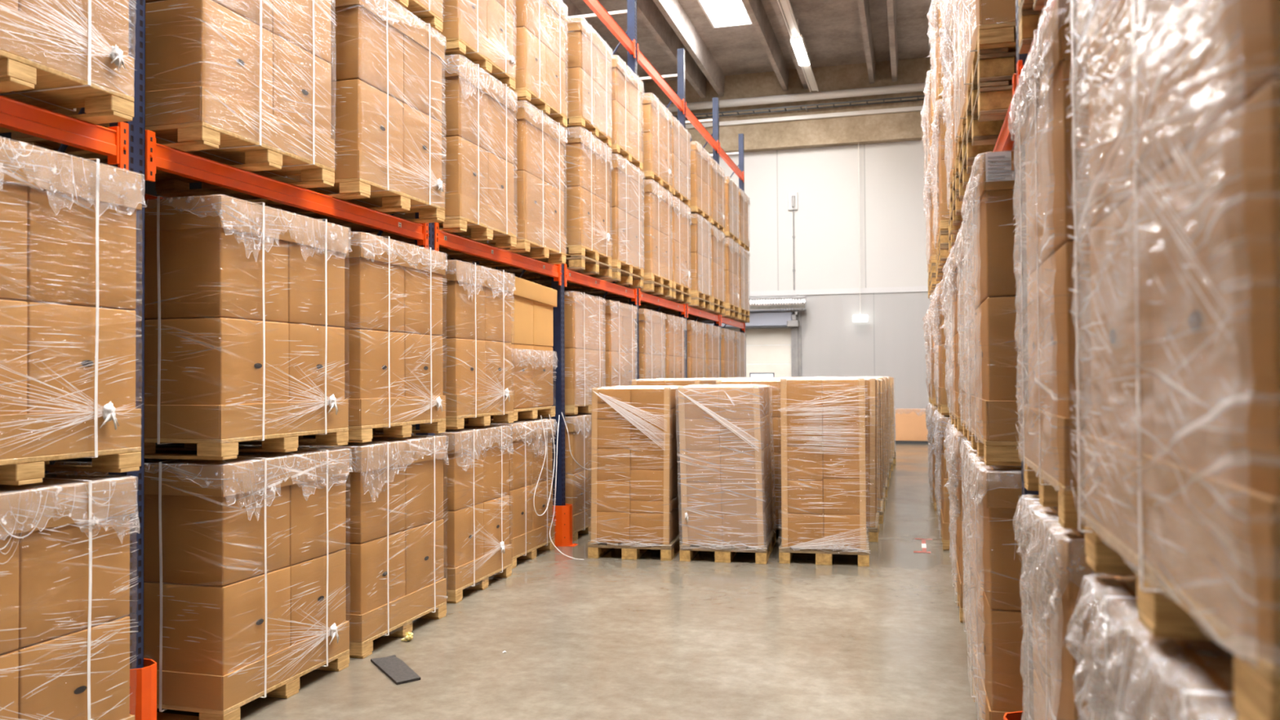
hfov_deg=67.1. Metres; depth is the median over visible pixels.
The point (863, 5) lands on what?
beam
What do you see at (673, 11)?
beam
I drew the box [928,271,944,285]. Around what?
wooden pallet
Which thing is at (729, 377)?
load
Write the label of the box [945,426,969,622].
load
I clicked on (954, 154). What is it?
cardboard box
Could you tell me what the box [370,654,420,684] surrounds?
board offcut
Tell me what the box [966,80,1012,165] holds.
wooden pallet
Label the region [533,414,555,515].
strap
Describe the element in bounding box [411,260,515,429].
load
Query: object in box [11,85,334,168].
tray
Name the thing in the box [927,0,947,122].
load
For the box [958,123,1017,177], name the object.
wooden pallet
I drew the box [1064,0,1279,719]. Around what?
load
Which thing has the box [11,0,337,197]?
load
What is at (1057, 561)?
load
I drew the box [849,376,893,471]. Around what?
load
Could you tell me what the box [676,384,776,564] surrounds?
load
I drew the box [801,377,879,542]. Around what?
load
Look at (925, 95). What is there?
cable tray
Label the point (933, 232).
load
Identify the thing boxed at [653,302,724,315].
wooden pallet
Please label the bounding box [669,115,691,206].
load
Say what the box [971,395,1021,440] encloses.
cardboard box
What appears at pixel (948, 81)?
load
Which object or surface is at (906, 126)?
beam
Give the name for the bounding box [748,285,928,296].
trim
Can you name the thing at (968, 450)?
load
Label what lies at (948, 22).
cardboard box
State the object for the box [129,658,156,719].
guard
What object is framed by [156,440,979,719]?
floor
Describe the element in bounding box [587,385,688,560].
load
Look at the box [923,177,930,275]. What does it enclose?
load
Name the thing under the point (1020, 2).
wooden pallet
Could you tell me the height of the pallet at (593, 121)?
0.144 m
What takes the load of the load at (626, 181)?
on the wooden pallet at (624, 277)
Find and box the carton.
[894,408,928,444]
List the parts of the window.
pane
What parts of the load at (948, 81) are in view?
lid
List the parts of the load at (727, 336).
lid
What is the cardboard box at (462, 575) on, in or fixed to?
on the load at (477, 548)
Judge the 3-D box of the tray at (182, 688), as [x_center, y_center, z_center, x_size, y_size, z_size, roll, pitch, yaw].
[-2.431,1.632,5.365,1.156,0.165,1.100,-1,-1,15]
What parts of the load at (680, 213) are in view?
lid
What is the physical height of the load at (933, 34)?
1.126 m
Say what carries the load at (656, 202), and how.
on the wooden pallet at (655, 288)
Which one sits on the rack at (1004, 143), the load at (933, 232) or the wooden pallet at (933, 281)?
the wooden pallet at (933, 281)
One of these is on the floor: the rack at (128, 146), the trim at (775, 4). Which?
the rack at (128, 146)
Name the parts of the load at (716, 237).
lid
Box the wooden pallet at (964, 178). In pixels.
[959,144,1017,201]
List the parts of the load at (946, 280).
lid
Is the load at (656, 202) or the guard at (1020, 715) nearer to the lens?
the guard at (1020, 715)
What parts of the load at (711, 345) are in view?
lid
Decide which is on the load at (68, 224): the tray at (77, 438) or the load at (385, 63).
the tray at (77, 438)
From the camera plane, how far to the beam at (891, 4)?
21.91 m
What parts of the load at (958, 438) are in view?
lid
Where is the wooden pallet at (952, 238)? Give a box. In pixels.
[948,234,961,253]
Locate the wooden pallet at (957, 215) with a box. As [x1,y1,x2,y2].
[950,191,968,235]
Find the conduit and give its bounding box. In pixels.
[787,191,798,289]
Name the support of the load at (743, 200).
on the load at (743, 255)
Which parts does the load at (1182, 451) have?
lid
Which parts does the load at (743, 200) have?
lid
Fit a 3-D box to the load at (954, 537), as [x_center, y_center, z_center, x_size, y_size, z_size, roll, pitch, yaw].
[3.247,1.176,8.193,1.263,1.310,1.220,-1,-1,16]
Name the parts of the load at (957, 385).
lid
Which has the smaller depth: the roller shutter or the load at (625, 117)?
the load at (625, 117)
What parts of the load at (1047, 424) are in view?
lid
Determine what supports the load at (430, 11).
on the load at (385, 63)
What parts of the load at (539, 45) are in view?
lid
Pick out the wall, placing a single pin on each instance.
(892, 250)
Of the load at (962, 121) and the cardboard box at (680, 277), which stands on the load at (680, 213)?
the cardboard box at (680, 277)
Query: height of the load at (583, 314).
1.310 m
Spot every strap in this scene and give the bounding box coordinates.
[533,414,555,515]
[549,416,583,559]
[561,412,591,471]
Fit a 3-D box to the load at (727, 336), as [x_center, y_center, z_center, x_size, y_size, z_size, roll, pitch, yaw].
[1.191,0.055,18.859,1.229,1.310,1.185,-1,-1,16]
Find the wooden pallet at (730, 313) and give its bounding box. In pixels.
[675,308,739,319]
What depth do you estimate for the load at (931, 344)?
13.35 m
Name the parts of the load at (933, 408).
lid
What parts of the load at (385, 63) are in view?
lid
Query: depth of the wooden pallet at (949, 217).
8.81 m
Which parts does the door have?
panel, motor, frame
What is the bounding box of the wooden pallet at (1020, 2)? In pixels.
[1017,0,1022,12]
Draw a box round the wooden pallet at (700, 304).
[638,297,711,311]
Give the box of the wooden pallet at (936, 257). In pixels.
[935,253,937,266]
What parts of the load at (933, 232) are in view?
lid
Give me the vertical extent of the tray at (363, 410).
0.165 m
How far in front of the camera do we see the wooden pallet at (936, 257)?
11.47 m
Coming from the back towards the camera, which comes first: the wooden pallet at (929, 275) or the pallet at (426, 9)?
the wooden pallet at (929, 275)
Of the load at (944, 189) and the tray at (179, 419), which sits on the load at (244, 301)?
the tray at (179, 419)
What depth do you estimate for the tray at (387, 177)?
6.27 m
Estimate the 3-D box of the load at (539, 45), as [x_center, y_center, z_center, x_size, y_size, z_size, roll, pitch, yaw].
[-1.424,-2.934,9.290,1.226,1.218,1.142,-1,-1,16]
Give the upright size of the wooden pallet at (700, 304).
0.142 m
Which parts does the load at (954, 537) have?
lid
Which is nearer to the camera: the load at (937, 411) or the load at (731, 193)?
the load at (937, 411)
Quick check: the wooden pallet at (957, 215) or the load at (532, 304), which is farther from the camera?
the load at (532, 304)
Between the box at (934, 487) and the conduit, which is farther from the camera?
the conduit
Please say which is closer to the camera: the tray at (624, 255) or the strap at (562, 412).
the strap at (562, 412)
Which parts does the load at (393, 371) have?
lid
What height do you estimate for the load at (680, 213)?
1.355 m
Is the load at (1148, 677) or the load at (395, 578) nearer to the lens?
the load at (1148, 677)
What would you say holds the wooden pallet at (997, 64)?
on the wooden pallet at (993, 99)
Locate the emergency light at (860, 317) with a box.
[853,142,867,322]
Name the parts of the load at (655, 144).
lid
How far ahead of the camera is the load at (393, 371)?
6.28 m
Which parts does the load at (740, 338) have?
lid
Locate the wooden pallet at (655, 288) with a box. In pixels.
[568,280,671,299]
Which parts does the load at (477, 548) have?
lid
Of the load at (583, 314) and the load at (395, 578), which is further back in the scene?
the load at (583, 314)
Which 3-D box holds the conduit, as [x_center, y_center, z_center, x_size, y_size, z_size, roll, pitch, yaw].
[4.101,-3.184,25.840,0.260,2.620,0.125,-1,-1,16]
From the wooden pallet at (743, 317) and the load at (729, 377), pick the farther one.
the wooden pallet at (743, 317)
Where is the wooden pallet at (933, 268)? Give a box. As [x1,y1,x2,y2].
[930,262,936,279]
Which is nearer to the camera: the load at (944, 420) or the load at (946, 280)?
the load at (946, 280)
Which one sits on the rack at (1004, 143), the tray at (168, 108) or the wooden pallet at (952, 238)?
the wooden pallet at (952, 238)
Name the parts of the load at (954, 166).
lid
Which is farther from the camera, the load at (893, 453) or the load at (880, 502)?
the load at (893, 453)
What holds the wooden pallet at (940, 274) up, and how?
on the rack at (1004, 143)
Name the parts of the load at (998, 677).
lid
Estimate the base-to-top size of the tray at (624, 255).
0.171 m
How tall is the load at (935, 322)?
1.310 m
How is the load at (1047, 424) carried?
on the load at (1057, 561)
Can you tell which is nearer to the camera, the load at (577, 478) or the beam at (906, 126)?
the load at (577, 478)
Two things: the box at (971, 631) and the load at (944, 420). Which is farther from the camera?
the load at (944, 420)
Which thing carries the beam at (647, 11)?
attached to the ceiling
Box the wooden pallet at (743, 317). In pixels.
[695,312,749,323]
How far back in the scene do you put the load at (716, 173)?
17.10 m
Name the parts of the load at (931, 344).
lid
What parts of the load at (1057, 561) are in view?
lid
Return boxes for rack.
[0,0,746,669]
[945,0,1057,719]
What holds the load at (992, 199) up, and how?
on the load at (998, 677)
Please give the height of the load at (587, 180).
1.355 m
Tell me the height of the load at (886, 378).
1.690 m
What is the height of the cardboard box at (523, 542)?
0.165 m
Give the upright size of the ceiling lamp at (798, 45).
0.580 m
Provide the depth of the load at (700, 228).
15.67 m
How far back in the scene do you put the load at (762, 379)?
11.51 m
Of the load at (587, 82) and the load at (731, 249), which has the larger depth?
the load at (731, 249)
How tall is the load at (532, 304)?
1.307 m
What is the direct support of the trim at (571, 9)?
attached to the ceiling
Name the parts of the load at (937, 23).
lid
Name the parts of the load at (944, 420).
lid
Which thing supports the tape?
on the floor
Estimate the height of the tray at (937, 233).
0.165 m
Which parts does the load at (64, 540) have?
lid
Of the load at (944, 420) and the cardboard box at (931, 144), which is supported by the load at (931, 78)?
the cardboard box at (931, 144)
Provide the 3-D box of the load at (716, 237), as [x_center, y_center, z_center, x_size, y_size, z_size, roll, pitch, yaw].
[0.857,-1.653,17.335,1.233,1.355,1.198,-1,-1,15]
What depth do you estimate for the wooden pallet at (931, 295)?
13.68 m
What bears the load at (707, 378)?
on the floor
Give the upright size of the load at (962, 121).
1.310 m
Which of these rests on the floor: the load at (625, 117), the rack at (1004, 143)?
the rack at (1004, 143)
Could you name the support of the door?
in the wall
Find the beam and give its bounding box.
[742,0,789,90]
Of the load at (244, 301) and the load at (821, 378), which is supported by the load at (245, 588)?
the load at (244, 301)
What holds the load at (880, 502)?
on the floor
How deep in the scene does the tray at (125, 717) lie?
4.12 m
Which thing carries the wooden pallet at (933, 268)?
on the wooden pallet at (933, 281)
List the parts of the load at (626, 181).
lid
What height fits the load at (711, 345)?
1.310 m
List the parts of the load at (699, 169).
lid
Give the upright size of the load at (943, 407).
1.310 m
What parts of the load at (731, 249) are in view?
lid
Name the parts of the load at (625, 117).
lid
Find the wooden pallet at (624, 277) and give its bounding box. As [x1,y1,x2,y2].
[528,268,643,291]
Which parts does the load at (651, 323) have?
lid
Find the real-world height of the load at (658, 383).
1.690 m
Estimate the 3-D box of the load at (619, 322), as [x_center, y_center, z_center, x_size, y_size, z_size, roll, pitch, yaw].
[-0.745,-0.051,11.996,1.223,1.310,1.195,-1,-1,16]
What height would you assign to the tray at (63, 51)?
0.171 m
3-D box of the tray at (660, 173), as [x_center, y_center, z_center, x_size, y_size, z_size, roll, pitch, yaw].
[-0.255,-2.565,13.461,1.156,0.144,1.100,-1,-1,16]
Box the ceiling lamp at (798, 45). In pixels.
[790,18,810,66]
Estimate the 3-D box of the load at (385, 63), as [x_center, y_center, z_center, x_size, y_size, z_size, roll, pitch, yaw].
[-2.114,-1.674,6.604,1.223,1.355,1.179,-1,-1,16]
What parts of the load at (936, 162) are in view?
lid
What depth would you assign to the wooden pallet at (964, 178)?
5.73 m
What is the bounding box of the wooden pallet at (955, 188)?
[950,171,959,215]
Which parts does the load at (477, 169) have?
lid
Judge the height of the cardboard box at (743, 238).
0.144 m
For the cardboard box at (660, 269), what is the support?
on the load at (656, 202)
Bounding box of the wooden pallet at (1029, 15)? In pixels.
[1017,0,1047,53]
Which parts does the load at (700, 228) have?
lid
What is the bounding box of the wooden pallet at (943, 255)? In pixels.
[937,244,953,271]
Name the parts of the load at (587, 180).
lid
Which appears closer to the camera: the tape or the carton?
the tape
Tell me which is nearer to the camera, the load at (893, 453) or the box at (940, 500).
the box at (940, 500)
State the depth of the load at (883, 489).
12.36 m
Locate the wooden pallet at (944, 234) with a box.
[937,230,948,257]
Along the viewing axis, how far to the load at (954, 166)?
7.03 m
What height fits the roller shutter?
0.550 m
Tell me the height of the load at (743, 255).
1.355 m
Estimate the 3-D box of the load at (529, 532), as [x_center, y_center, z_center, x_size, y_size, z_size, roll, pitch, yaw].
[-1.539,1.224,9.270,1.245,1.310,1.171,-1,-1,16]
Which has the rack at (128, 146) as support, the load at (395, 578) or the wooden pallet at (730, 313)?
the wooden pallet at (730, 313)
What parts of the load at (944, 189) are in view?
lid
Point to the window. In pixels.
(719, 13)
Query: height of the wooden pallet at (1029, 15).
0.142 m
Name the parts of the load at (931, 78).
lid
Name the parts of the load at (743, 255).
lid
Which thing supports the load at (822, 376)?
on the floor
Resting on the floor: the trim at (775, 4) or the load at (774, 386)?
the load at (774, 386)
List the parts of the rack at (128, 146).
panel, panel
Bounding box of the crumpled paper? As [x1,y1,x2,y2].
[401,631,413,641]
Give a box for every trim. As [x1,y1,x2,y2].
[563,0,645,93]
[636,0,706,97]
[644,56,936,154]
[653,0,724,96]
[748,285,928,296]
[770,0,808,88]
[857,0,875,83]
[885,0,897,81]
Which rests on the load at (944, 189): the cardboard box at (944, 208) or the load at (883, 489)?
the cardboard box at (944, 208)
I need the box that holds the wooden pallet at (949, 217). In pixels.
[948,217,950,236]
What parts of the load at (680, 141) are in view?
lid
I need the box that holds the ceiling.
[570,0,936,83]
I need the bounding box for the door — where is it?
[704,311,801,378]
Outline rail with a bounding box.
[777,0,818,92]
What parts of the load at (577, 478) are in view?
lid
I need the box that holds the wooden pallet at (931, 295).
[928,282,936,298]
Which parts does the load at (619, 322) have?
lid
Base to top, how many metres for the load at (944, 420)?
1.310 m
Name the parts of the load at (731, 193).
lid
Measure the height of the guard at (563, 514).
0.410 m
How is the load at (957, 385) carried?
on the load at (958, 438)
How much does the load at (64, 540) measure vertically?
1.310 m
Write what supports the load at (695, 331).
on the load
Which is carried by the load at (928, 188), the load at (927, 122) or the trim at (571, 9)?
the load at (927, 122)
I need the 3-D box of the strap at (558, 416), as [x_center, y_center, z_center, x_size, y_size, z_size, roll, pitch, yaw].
[-0.767,1.208,9.253,0.236,1.334,0.622,0,-1,-26]
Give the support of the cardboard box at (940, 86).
on the load at (937, 23)
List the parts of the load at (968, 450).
lid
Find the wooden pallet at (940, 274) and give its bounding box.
[936,262,950,280]
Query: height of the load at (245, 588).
1.310 m
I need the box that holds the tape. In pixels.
[913,537,932,553]
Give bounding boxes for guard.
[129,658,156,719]
[552,503,577,546]
[1003,711,1024,719]
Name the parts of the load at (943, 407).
lid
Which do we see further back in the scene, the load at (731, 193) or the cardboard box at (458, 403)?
the load at (731, 193)
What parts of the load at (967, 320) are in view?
lid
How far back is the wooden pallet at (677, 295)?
14.49 m
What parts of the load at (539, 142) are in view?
lid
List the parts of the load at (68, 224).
lid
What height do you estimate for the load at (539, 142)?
1.355 m
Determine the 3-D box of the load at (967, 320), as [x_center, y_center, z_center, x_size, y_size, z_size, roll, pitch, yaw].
[2.489,-0.180,5.595,1.243,1.310,1.070,-1,-1,15]
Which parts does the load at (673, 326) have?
lid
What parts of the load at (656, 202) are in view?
lid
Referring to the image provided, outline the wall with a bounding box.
[710,139,936,440]
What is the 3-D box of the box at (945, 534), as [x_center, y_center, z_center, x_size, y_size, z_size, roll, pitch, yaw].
[3.649,1.670,9.736,1.156,0.165,1.056,-1,-1,16]
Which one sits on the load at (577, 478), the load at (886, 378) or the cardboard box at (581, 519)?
the cardboard box at (581, 519)
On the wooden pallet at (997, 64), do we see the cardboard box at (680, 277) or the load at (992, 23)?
the load at (992, 23)
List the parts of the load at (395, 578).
lid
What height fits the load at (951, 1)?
1.126 m
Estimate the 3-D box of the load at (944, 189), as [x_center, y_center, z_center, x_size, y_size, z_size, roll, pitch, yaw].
[3.615,-1.919,9.806,1.262,1.310,1.171,-1,-1,16]
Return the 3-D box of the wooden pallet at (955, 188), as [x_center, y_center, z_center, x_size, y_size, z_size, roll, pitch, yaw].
[2.899,-1.235,7.067,1.160,0.142,1.100,-1,-1,16]
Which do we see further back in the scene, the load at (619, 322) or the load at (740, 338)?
the load at (740, 338)
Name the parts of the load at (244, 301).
lid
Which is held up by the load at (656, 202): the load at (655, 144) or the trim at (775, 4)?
the load at (655, 144)
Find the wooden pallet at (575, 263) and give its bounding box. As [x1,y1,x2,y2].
[479,255,612,281]
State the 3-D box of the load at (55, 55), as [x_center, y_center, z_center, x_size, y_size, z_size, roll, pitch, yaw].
[-2.901,-1.717,3.833,1.223,1.355,1.169,-1,-1,16]
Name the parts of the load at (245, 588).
lid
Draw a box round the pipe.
[662,82,928,111]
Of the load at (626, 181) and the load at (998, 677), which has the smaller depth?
the load at (998, 677)
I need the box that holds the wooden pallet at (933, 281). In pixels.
[930,274,944,292]
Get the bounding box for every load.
[0,0,137,133]
[0,135,146,484]
[0,471,139,719]
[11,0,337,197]
[48,444,352,719]
[90,194,351,460]
[201,0,446,227]
[238,435,448,658]
[297,231,447,442]
[327,54,518,251]
[373,425,513,603]
[390,0,444,32]
[411,100,568,266]
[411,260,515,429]
[436,0,516,89]
[463,275,557,421]
[464,418,555,568]
[509,0,568,127]
[517,291,606,414]
[537,413,591,541]
[546,127,613,266]
[563,17,613,146]
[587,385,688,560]
[591,154,644,277]
[602,300,638,388]
[604,179,673,287]
[607,55,644,170]
[631,377,718,387]
[638,308,666,380]
[640,93,673,192]
[640,195,693,294]
[658,213,712,302]
[663,314,687,380]
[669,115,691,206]
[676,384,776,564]
[684,377,751,380]
[686,320,706,379]
[688,141,711,222]
[693,225,725,306]
[703,324,721,378]
[708,158,726,232]
[715,378,782,539]
[720,328,735,378]
[720,377,775,378]
[723,176,739,243]
[723,237,740,311]
[733,331,746,378]
[736,188,750,251]
[736,377,807,381]
[737,245,750,315]
[767,377,822,379]
[778,377,870,566]
[789,376,837,378]
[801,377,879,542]
[822,377,885,509]
[828,377,884,524]
[837,376,889,486]
[840,377,888,496]
[848,377,891,477]
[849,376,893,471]
[891,377,896,464]
[920,95,929,189]
[923,160,937,271]
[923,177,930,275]
[923,309,933,403]
[924,69,936,173]
[925,402,933,499]
[926,303,938,405]
[926,404,939,511]
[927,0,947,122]
[928,131,938,253]
[929,283,951,414]
[930,34,937,137]
[931,98,951,239]
[932,409,941,524]
[933,296,939,400]
[933,413,953,551]
[937,0,959,195]
[941,0,950,79]
[941,265,953,417]
[942,49,951,217]
[942,245,964,431]
[944,0,952,33]
[945,420,956,573]
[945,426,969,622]
[951,0,968,157]
[954,215,974,441]
[960,0,1016,107]
[960,439,977,664]
[961,151,1021,466]
[963,453,1024,719]
[1010,0,1093,528]
[1013,494,1136,719]
[1062,575,1239,719]
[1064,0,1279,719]
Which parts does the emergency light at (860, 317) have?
cord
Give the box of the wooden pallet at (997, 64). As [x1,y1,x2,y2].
[965,47,1016,137]
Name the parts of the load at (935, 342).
lid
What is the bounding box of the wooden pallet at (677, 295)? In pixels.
[603,288,691,305]
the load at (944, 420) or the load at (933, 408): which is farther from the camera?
the load at (933, 408)
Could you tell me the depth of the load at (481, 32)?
7.81 m
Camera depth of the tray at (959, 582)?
6.75 m
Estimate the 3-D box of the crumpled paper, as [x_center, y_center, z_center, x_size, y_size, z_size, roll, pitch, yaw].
[-1.511,1.797,6.276,0.078,0.068,0.065,-1,-1,16]
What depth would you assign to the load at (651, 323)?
13.09 m
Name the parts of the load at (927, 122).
lid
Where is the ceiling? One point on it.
(831, 30)
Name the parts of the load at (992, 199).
lid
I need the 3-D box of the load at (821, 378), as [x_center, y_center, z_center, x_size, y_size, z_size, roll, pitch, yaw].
[2.352,1.098,14.438,0.830,1.690,1.205,-1,-1,15]
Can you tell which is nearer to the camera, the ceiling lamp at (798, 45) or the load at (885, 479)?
the load at (885, 479)
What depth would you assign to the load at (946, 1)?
8.70 m
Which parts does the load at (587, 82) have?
lid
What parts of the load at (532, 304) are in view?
lid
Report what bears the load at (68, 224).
on the load at (64, 540)
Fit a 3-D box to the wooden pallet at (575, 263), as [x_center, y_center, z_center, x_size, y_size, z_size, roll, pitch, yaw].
[-1.020,-1.005,10.684,1.160,0.142,1.060,-1,-1,16]
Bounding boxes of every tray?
[0,4,133,97]
[0,408,141,459]
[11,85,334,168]
[122,714,134,719]
[144,400,348,439]
[156,620,349,710]
[201,150,444,207]
[327,193,516,235]
[344,395,445,426]
[346,577,446,642]
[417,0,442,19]
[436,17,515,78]
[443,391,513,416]
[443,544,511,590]
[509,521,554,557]
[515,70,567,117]
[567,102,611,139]
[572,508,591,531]
[611,131,642,163]
[611,244,643,268]
[640,160,671,186]
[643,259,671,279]
[671,94,928,119]
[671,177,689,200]
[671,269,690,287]
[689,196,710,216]
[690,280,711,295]
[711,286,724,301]
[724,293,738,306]
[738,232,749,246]
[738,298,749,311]
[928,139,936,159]
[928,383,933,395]
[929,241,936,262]
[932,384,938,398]
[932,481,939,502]
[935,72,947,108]
[936,225,938,247]
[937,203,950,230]
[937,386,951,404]
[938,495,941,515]
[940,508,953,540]
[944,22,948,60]
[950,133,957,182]
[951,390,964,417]
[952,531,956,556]
[955,555,969,608]
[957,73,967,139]
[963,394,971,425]
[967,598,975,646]
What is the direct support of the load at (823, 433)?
on the floor
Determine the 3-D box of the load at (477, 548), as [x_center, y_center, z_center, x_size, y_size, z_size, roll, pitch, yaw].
[-1.804,1.203,7.981,1.224,1.310,1.150,-1,-1,15]
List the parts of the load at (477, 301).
lid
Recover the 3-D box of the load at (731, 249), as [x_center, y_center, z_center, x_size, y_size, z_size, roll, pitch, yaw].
[1.270,-1.630,18.799,1.229,1.355,1.185,-1,-1,16]
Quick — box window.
[697,0,752,28]
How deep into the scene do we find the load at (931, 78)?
12.19 m
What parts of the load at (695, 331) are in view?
lid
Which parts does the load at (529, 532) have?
lid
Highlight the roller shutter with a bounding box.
[748,294,806,315]
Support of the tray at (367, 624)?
on the load at (395, 578)
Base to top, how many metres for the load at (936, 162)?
1.310 m
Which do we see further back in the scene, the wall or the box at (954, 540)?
the wall
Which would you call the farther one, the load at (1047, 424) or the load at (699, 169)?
the load at (699, 169)
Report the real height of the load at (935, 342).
1.310 m
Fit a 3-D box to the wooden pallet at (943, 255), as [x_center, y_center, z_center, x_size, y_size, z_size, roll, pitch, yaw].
[3.637,-1.049,9.785,1.160,0.142,1.056,-1,-1,16]
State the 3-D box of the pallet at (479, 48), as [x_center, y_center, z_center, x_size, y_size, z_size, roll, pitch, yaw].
[-1.786,-2.516,8.017,1.156,0.154,1.080,-1,-1,16]
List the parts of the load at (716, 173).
lid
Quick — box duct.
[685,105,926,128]
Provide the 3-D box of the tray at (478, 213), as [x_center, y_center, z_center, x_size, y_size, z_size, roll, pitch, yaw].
[-1.776,-1.165,8.003,1.156,0.171,1.080,-1,-1,16]
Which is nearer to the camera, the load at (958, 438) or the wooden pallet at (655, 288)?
the load at (958, 438)
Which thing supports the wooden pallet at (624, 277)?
on the rack at (128, 146)
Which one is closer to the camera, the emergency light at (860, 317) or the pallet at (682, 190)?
the pallet at (682, 190)
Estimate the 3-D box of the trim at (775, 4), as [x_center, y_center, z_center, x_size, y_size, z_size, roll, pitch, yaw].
[0.172,-7.687,10.565,0.200,0.550,31.200,-1,-1,16]
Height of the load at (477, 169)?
1.355 m
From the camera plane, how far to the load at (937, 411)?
11.08 m
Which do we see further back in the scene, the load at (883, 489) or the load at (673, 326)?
the load at (673, 326)

